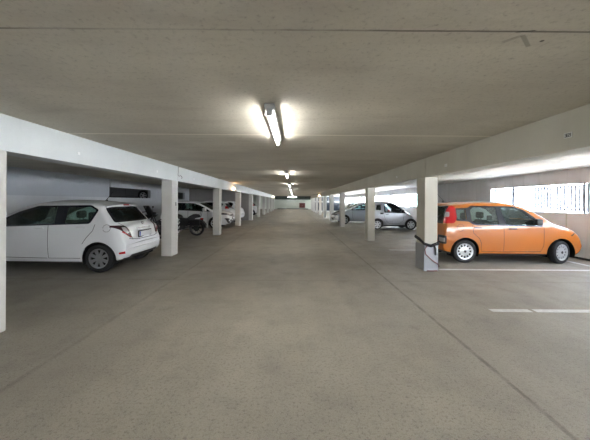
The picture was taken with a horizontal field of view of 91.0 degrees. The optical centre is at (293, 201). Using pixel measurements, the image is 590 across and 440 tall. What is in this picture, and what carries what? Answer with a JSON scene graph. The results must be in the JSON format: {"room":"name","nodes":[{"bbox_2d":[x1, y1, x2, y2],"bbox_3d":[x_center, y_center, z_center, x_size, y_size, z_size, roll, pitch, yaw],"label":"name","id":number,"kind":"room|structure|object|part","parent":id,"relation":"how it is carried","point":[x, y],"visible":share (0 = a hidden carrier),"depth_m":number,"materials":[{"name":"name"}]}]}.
{"room":"parking garage","nodes":[
{"label":"parking garage","id":0,"kind":"room"},
{"bbox_2d":[6,179,188,222],"bbox_3d":[-8.367,0.209,25.250,0.150,2.466,64.500,0,0,0],"label":"wall","id":1,"kind":"structure","parent":0,"point":[14,203],"depth_m":13.77,"materials":[{"name":"white paint"}]},
{"bbox_2d":[6,166,108,196],"bbox_3d":[-8.381,-0.607,3.040,0.110,0.836,20.080,0,0,0],"label":"wall panel","id":2,"kind":"object","parent":1,"relation":"attached to","point":[20,181],"visible":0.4,"depth_m":10.00,"materials":[{"name":"grey paint"}]},
{"bbox_2d":[120,192,182,198],"bbox_3d":[-13.211,-1.292,23.100,9.560,2.400,0.200,0,0,0],"label":"wall","id":3,"kind":"structure","parent":0,"point":[180,195],"depth_m":23.00,"materials":[{"name":"white paint"}]},
{"bbox_2d":[189,189,248,219],"bbox_3d":[-5.930,0.226,23.050,4.723,2.466,0.200,0,0,0],"label":"wall partition","id":4,"kind":"structure","parent":0,"point":[201,195],"depth_m":22.95,"materials":[{"name":"grey paint"}]},
{"bbox_2d":[253,196,310,208],"bbox_3d":[-0.247,0.265,57.600,16.490,2.466,0.200,0,0,0],"label":"wall","id":5,"kind":"structure","parent":0,"point":[278,203],"depth_m":57.50,"materials":[{"name":"white paint"}]},
{"bbox_2d":[299,203,304,207],"bbox_3d":[1.615,0.776,57.370,1.140,0.950,0.260,0,0,0],"label":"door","id":6,"kind":"structure","parent":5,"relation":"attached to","point":[301,205],"depth_m":57.26,"materials":[{"name":"red metal"}]},
{"bbox_2d":[0,209,589,439],"bbox_3d":[-0.256,1.597,25.350,16.490,0.203,64.700,0,0,0],"label":"floor","id":7,"kind":"structure","parent":0,"point":[279,324],"depth_m":3.08,"materials":[{"name":"concrete"}]},
{"bbox_2d":[0,150,6,332],"bbox_3d":[-3.430,0.450,3.110,0.280,2.052,0.420,0,0,0],"label":"column","id":8,"kind":"structure","parent":7,"relation":"on","point":[3,154],"depth_m":3.28,"materials":[{"name":"paint"}]},
{"bbox_2d":[6,192,159,272],"bbox_3d":[-5.380,0.602,6.788,3.890,1.722,2.032,0,0,0],"label":"car","id":9,"kind":"object","parent":7,"relation":"on","point":[116,232],"visible":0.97,"depth_m":5.99,"materials":[{"name":"white paint"}]},
{"bbox_3d":[-5.575,0.801,7.148,0.722,0.720,0.500,0,0,0],"label":"seat","id":10,"kind":"part","parent":9,"relation":"part of","materials":[{"name":"fabric"}]},
{"bbox_2d":[109,225,131,236],"bbox_3d":[-3.642,0.634,6.101,0.390,0.273,0.182,0,0,-21],"label":"tail light","id":11,"kind":"object","parent":9,"relation":"attached to","point":[114,230],"depth_m":6.02,"materials":[{"name":"clear plastic"}]},
{"bbox_2d":[122,246,155,259],"bbox_3d":[-3.619,1.193,6.788,0.338,0.127,1.197,0,0,0],"label":"diffuser","id":12,"kind":"object","parent":9,"relation":"attached to","point":[146,250],"depth_m":6.58,"materials":[{"name":"black plastic"}]},
{"bbox_3d":[-3.447,0.721,6.728,0.012,0.110,0.520,0,0,0],"label":"number plate","id":13,"kind":"part","parent":9,"relation":"part of","materials":[{"name":"white metal"}]},
{"bbox_2d":[142,206,160,238],"bbox_3d":[-6.067,0.808,11.298,2.266,1.300,0.937,0,0,-3],"label":"motorcycle","id":14,"kind":"object","parent":7,"relation":"on","point":[150,214],"visible":0.2,"depth_m":11.27,"materials":[{"name":"metal"}]},
{"bbox_2d":[161,180,177,255],"bbox_3d":[-3.430,0.450,8.010,0.280,2.052,0.420,0,0,0],"label":"column","id":15,"kind":"structure","parent":7,"relation":"on","point":[169,244],"depth_m":7.80,"materials":[{"name":"paint"}]},
{"bbox_2d":[175,185,179,241],"bbox_3d":[-3.274,0.327,8.114,0.050,1.600,0.187,0,0,17],"label":"cable mount","id":16,"kind":"object","parent":15,"relation":"attached to","point":[177,185],"visible":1,"depth_m":8.14,"materials":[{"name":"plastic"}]},
{"bbox_2d":[157,210,207,235],"bbox_3d":[-4.865,0.827,12.500,2.266,1.278,0.937,0,0,0],"label":"motorcycle","id":17,"kind":"object","parent":7,"relation":"on","point":[185,223],"visible":0.51,"depth_m":12.39,"materials":[{"name":"metal"}]},
{"bbox_3d":[-4.716,0.917,12.360,0.380,0.260,0.060,0,0,0],"label":"panel","id":18,"kind":"part","parent":17,"relation":"part of","materials":[{"name":"black plastic"}]},
{"bbox_3d":[-4.485,0.674,12.500,0.880,0.270,0.320,0,0,0],"label":"seat","id":19,"kind":"part","parent":17,"relation":"part of","materials":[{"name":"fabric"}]},
{"bbox_2d":[160,201,234,227],"bbox_3d":[-5.337,0.715,16.342,3.884,1.495,2.031,0,0,0],"label":"car","id":20,"kind":"object","parent":7,"relation":"on","point":[227,217],"visible":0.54,"depth_m":15.58,"materials":[{"name":"white paint"}]},
{"bbox_2d":[187,201,234,219],"bbox_3d":[-5.826,0.697,19.140,3.942,1.525,2.013,0,0,0],"label":"car","id":21,"kind":"object","parent":7,"relation":"on","point":[226,206],"visible":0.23,"depth_m":18.43,"materials":[{"name":"white paint"}]},
{"bbox_2d":[213,188,221,234],"bbox_3d":[-3.430,0.450,12.960,0.280,2.052,0.420,0,0,0],"label":"column","id":22,"kind":"structure","parent":7,"relation":"on","point":[217,192],"depth_m":12.75,"materials":[{"name":"paint"}]},
{"bbox_2d":[225,201,244,221],"bbox_3d":[-5.731,0.698,21.740,3.942,1.525,2.013,0,0,0],"label":"car","id":23,"kind":"object","parent":7,"relation":"on","point":[232,203],"visible":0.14,"depth_m":21.14,"materials":[{"name":"white paint"}]},
{"bbox_2d":[235,192,240,225],"bbox_3d":[-3.430,0.450,17.810,0.280,2.052,0.420,0,0,0],"label":"column","id":24,"kind":"structure","parent":7,"relation":"on","point":[237,194],"depth_m":17.60,"materials":[{"name":"paint"}]},
{"bbox_2d":[249,194,252,219],"bbox_3d":[-3.430,0.450,23.060,0.280,2.052,0.420,0,0,0],"label":"column","id":25,"kind":"structure","parent":7,"relation":"on","point":[250,195],"depth_m":22.85,"materials":[{"name":"paint"}]},
{"bbox_2d":[253,202,256,214],"bbox_3d":[-5.781,0.697,31.000,3.942,1.525,2.013,0,0,0],"label":"car","id":26,"kind":"object","parent":7,"relation":"on","point":[254,205],"visible":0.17,"depth_m":30.22,"materials":[{"name":"white paint"}]},
{"bbox_2d":[257,195,259,216],"bbox_3d":[-3.430,0.450,28.010,0.280,2.052,0.420,0,0,0],"label":"column","id":27,"kind":"structure","parent":7,"relation":"on","point":[258,196],"depth_m":27.80,"materials":[{"name":"paint"}]},
{"bbox_2d":[262,196,264,214],"bbox_3d":[-3.430,0.450,33.010,0.280,2.052,0.420,0,0,0],"label":"column","id":28,"kind":"structure","parent":7,"relation":"on","point":[263,198],"depth_m":32.80,"materials":[{"name":"paint"}]},
{"bbox_2d":[267,197,268,212],"bbox_3d":[-3.430,0.450,38.010,0.280,2.052,0.420,0,0,0],"label":"column","id":29,"kind":"structure","parent":7,"relation":"on","point":[267,197],"depth_m":37.80,"materials":[{"name":"paint"}]},
{"bbox_2d":[316,197,317,212],"bbox_3d":[2.988,0.495,38.010,0.280,2.052,0.420,0,0,0],"label":"column","id":30,"kind":"structure","parent":7,"relation":"on","point":[316,197],"depth_m":37.80,"materials":[{"name":"paint"}]},
{"bbox_2d":[319,197,321,214],"bbox_3d":[2.988,0.495,33.010,0.280,2.052,0.420,0,0,0],"label":"column","id":31,"kind":"structure","parent":7,"relation":"on","point":[320,198],"depth_m":32.80,"materials":[{"name":"paint"}]},
{"bbox_2d":[323,196,326,216],"bbox_3d":[2.988,0.495,28.010,0.280,2.052,0.420,0,0,0],"label":"column","id":32,"kind":"structure","parent":7,"relation":"on","point":[324,197],"depth_m":27.80,"materials":[{"name":"paint"}]},
{"bbox_2d":[329,195,333,220],"bbox_3d":[2.988,0.495,23.010,0.280,2.052,0.420,0,0,0],"label":"column","id":33,"kind":"structure","parent":7,"relation":"on","point":[331,196],"depth_m":22.80,"materials":[{"name":"paint"}]},
{"bbox_2d":[339,193,344,225],"bbox_3d":[2.988,0.495,17.960,0.280,2.052,0.420,0,0,0],"label":"column","id":34,"kind":"structure","parent":7,"relation":"on","point":[342,195],"depth_m":17.75,"materials":[{"name":"paint"}]},
{"bbox_2d":[345,202,364,208],"bbox_3d":[6.090,0.790,24.440,3.992,1.505,2.016,0,0,0],"label":"car","id":35,"kind":"object","parent":7,"relation":"on","point":[351,203],"visible":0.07,"depth_m":23.89,"materials":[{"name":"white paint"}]},
{"bbox_2d":[331,202,390,223],"bbox_3d":[4.641,0.780,20.160,4.147,1.505,2.056,0,0,0],"label":"car","id":36,"kind":"object","parent":7,"relation":"on","point":[351,213],"visible":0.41,"depth_m":19.33,"materials":[{"name":"silver metal"}]},
{"bbox_2d":[365,188,374,240],"bbox_3d":[2.988,0.495,11.410,0.280,2.052,0.420,0,0,0],"label":"column","id":37,"kind":"structure","parent":7,"relation":"on","point":[369,192],"depth_m":11.20,"materials":[{"name":"beige paint"}]},
{"bbox_2d":[375,201,416,229],"bbox_3d":[5.405,0.763,16.410,2.501,1.550,1.852,0,0,0],"label":"car","id":38,"kind":"object","parent":7,"relation":"on","point":[397,216],"visible":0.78,"depth_m":15.68,"materials":[{"name":"silver metal"}]},
{"bbox_2d":[417,177,437,243],"bbox_3d":[2.988,0.495,6.530,0.280,2.052,0.420,0,0,0],"label":"column","id":39,"kind":"structure","parent":7,"relation":"on","point":[427,187],"depth_m":6.32,"materials":[{"name":"beige paint"}]},
{"bbox_2d":[415,242,437,270],"bbox_3d":[2.982,1.222,6.530,0.316,0.573,0.456,0,0,0],"label":"guard","id":40,"kind":"object","parent":39,"relation":"attached to","point":[423,262],"visible":0.86,"depth_m":6.31,"materials":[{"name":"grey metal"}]},
{"bbox_2d":[414,235,439,254],"bbox_3d":[2.984,0.964,6.516,0.364,0.397,0.529,0,0,0],"label":"strap","id":41,"kind":"object","parent":39,"relation":"attached to","point":[434,245],"visible":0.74,"depth_m":6.29,"materials":[{"name":"black rubber"}]},
{"bbox_2d":[424,246,438,271],"bbox_3d":[3.017,1.236,6.301,0.372,0.561,0.140,0,0,-25],"label":"cable","id":42,"kind":"object","parent":39,"relation":"attached to","point":[426,246],"visible":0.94,"depth_m":6.28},
{"bbox_2d":[437,195,581,263],"bbox_3d":[5.533,0.670,7.960,3.655,1.737,1.947,0,0,2],"label":"car","id":43,"kind":"object","parent":7,"relation":"on","point":[511,229],"visible":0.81,"depth_m":7.19,"materials":[{"name":"orange paint"}]},
{"bbox_2d":[443,206,456,222],"bbox_3d":[3.918,0.326,7.279,0.283,0.434,0.137,0,0,2],"label":"tail light","id":44,"kind":"object","parent":43,"relation":"attached to","point":[450,214],"depth_m":7.28,"materials":[{"name":"red plastic"}]},
{"bbox_3d":[5.663,0.880,8.317,0.722,0.720,0.500,0,0,2],"label":"seat","id":45,"kind":"part","parent":43,"relation":"part of","materials":[{"name":"fabric"}]},
{"bbox_2d":[533,219,542,224],"bbox_3d":[5.957,0.503,7.099,0.140,0.152,0.266,0,0,12],"label":"mirror","id":46,"kind":"object","parent":43,"relation":"attached to","point":[536,221],"depth_m":6.98,"materials":[{"name":"black plastic"}]},
{"bbox_2d":[571,256,589,260],"bbox_3d":[7.649,1.523,6.874,0.115,0.056,4.552,0,0,0],"label":"hose","id":47,"kind":"object","parent":7,"relation":"on","point":[581,258],"visible":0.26,"depth_m":7.72,"materials":[{"name":"black rubber"}]},
{"bbox_2d":[0,0,589,195],"bbox_3d":[-0.162,-1.092,25.350,16.640,0.250,64.700,0,0,0],"label":"ceiling","id":48,"kind":"structure","parent":0,"point":[358,89],"depth_m":2.29,"materials":[{"name":"concrete"}]},
{"bbox_2d":[0,113,274,197],"bbox_3d":[-3.432,-0.783,25.250,0.300,0.414,64.500,0,0,0],"label":"beam","id":49,"kind":"structure","parent":48,"relation":"attached to","point":[21,138],"depth_m":4.59,"materials":[{"name":"white paint"}]},
{"bbox_2d":[264,103,280,145],"bbox_3d":[-0.248,-0.908,3.640,0.113,0.120,1.590,0,0,0],"label":"ceiling light","id":50,"kind":"object","parent":48,"relation":"attached to","point":[270,111],"visible":1,"depth_m":3.21,"materials":[{"name":"white plastic"}]},
{"bbox_2d":[275,196,310,199],"bbox_3d":[-0.214,-0.626,50.125,6.138,0.590,0.250,0,0,0],"label":"beam","id":51,"kind":"structure","parent":48,"relation":"attached to","point":[276,197],"depth_m":50.00,"materials":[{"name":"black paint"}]},
{"bbox_2d":[311,104,589,197],"bbox_3d":[3.006,-0.738,25.250,0.300,0.414,64.500,0,0,0],"label":"beam","id":52,"kind":"structure","parent":48,"relation":"attached to","point":[542,139],"depth_m":3.95,"materials":[{"name":"beige paint"}]},
{"bbox_2d":[564,132,571,138],"bbox_3d":[2.853,-0.690,3.020,0.006,0.055,0.090,0,0,0],"label":"sign","id":53,"kind":"object","parent":52,"relation":"attached to","point":[569,134],"visible":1,"depth_m":3.01,"materials":[{"name":"grey metal"}]},
{"bbox_2d":[345,167,589,258],"bbox_3d":[7.898,0.322,25.250,0.200,2.466,64.500,0,0,0],"label":"wall","id":54,"kind":"structure","parent":0,"point":[476,190],"depth_m":10.04,"materials":[{"name":"paint"}]},
{"bbox_2d":[315,196,339,210],"bbox_3d":[5.473,0.305,45.050,4.690,2.466,0.100,0,0,0],"label":"window","id":55,"kind":"structure","parent":54,"relation":"in","point":[336,198],"depth_m":45.04,"materials":[{"name":"white glass"}]},
{"bbox_2d":[494,183,589,213],"bbox_3d":[7.903,-0.086,7.240,0.105,0.822,8.480,0,0,0],"label":"slatted fence","id":56,"kind":"object","parent":54,"relation":"on","point":[541,192],"visible":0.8,"depth_m":9.02,"materials":[{"name":"white metal"}]},
{"bbox_3d":[7.876,-0.086,10.380,0.050,0.822,0.060,0,0,0],"label":"post","id":57,"kind":"part","parent":56,"relation":"part of","materials":[{"name":"white metal"}]},
{"bbox_3d":[7.876,-0.086,7.840,0.050,0.822,0.060,0,0,0],"label":"post","id":58,"kind":"part","parent":56,"relation":"part of","materials":[{"name":"white metal"}]},
{"bbox_3d":[7.876,-0.086,7.720,0.050,0.822,0.060,0,0,0],"label":"post","id":59,"kind":"part","parent":56,"relation":"part of","materials":[{"name":"white metal"}]},
{"bbox_3d":[-13.220,-0.017,18.500,9.560,0.150,23.000,0,0,0],"label":"floor","id":60,"kind":"structure","parent":0,"visible":0},
{"bbox_2d":[109,187,147,197],"bbox_3d":[-10.840,-0.838,18.840,4.191,1.525,2.013,0,0,0],"label":"car","id":61,"kind":"object","parent":60,"relation":"on","point":[117,192],"visible":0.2,"depth_m":18.01,"materials":[{"name":"grey paint"}]},
{"label":"outside","id":62,"kind":"structure","parent":0,"visible":0},
{"bbox_2d":[398,205,587,212],"bbox_3d":[68.987,2.117,45.000,122.000,0.230,210.000,0,0,0],"label":"ground","id":63,"kind":"structure","parent":62,"point":[539,210],"depth_m":60.88,"materials":[{"name":"white"}]}
]}

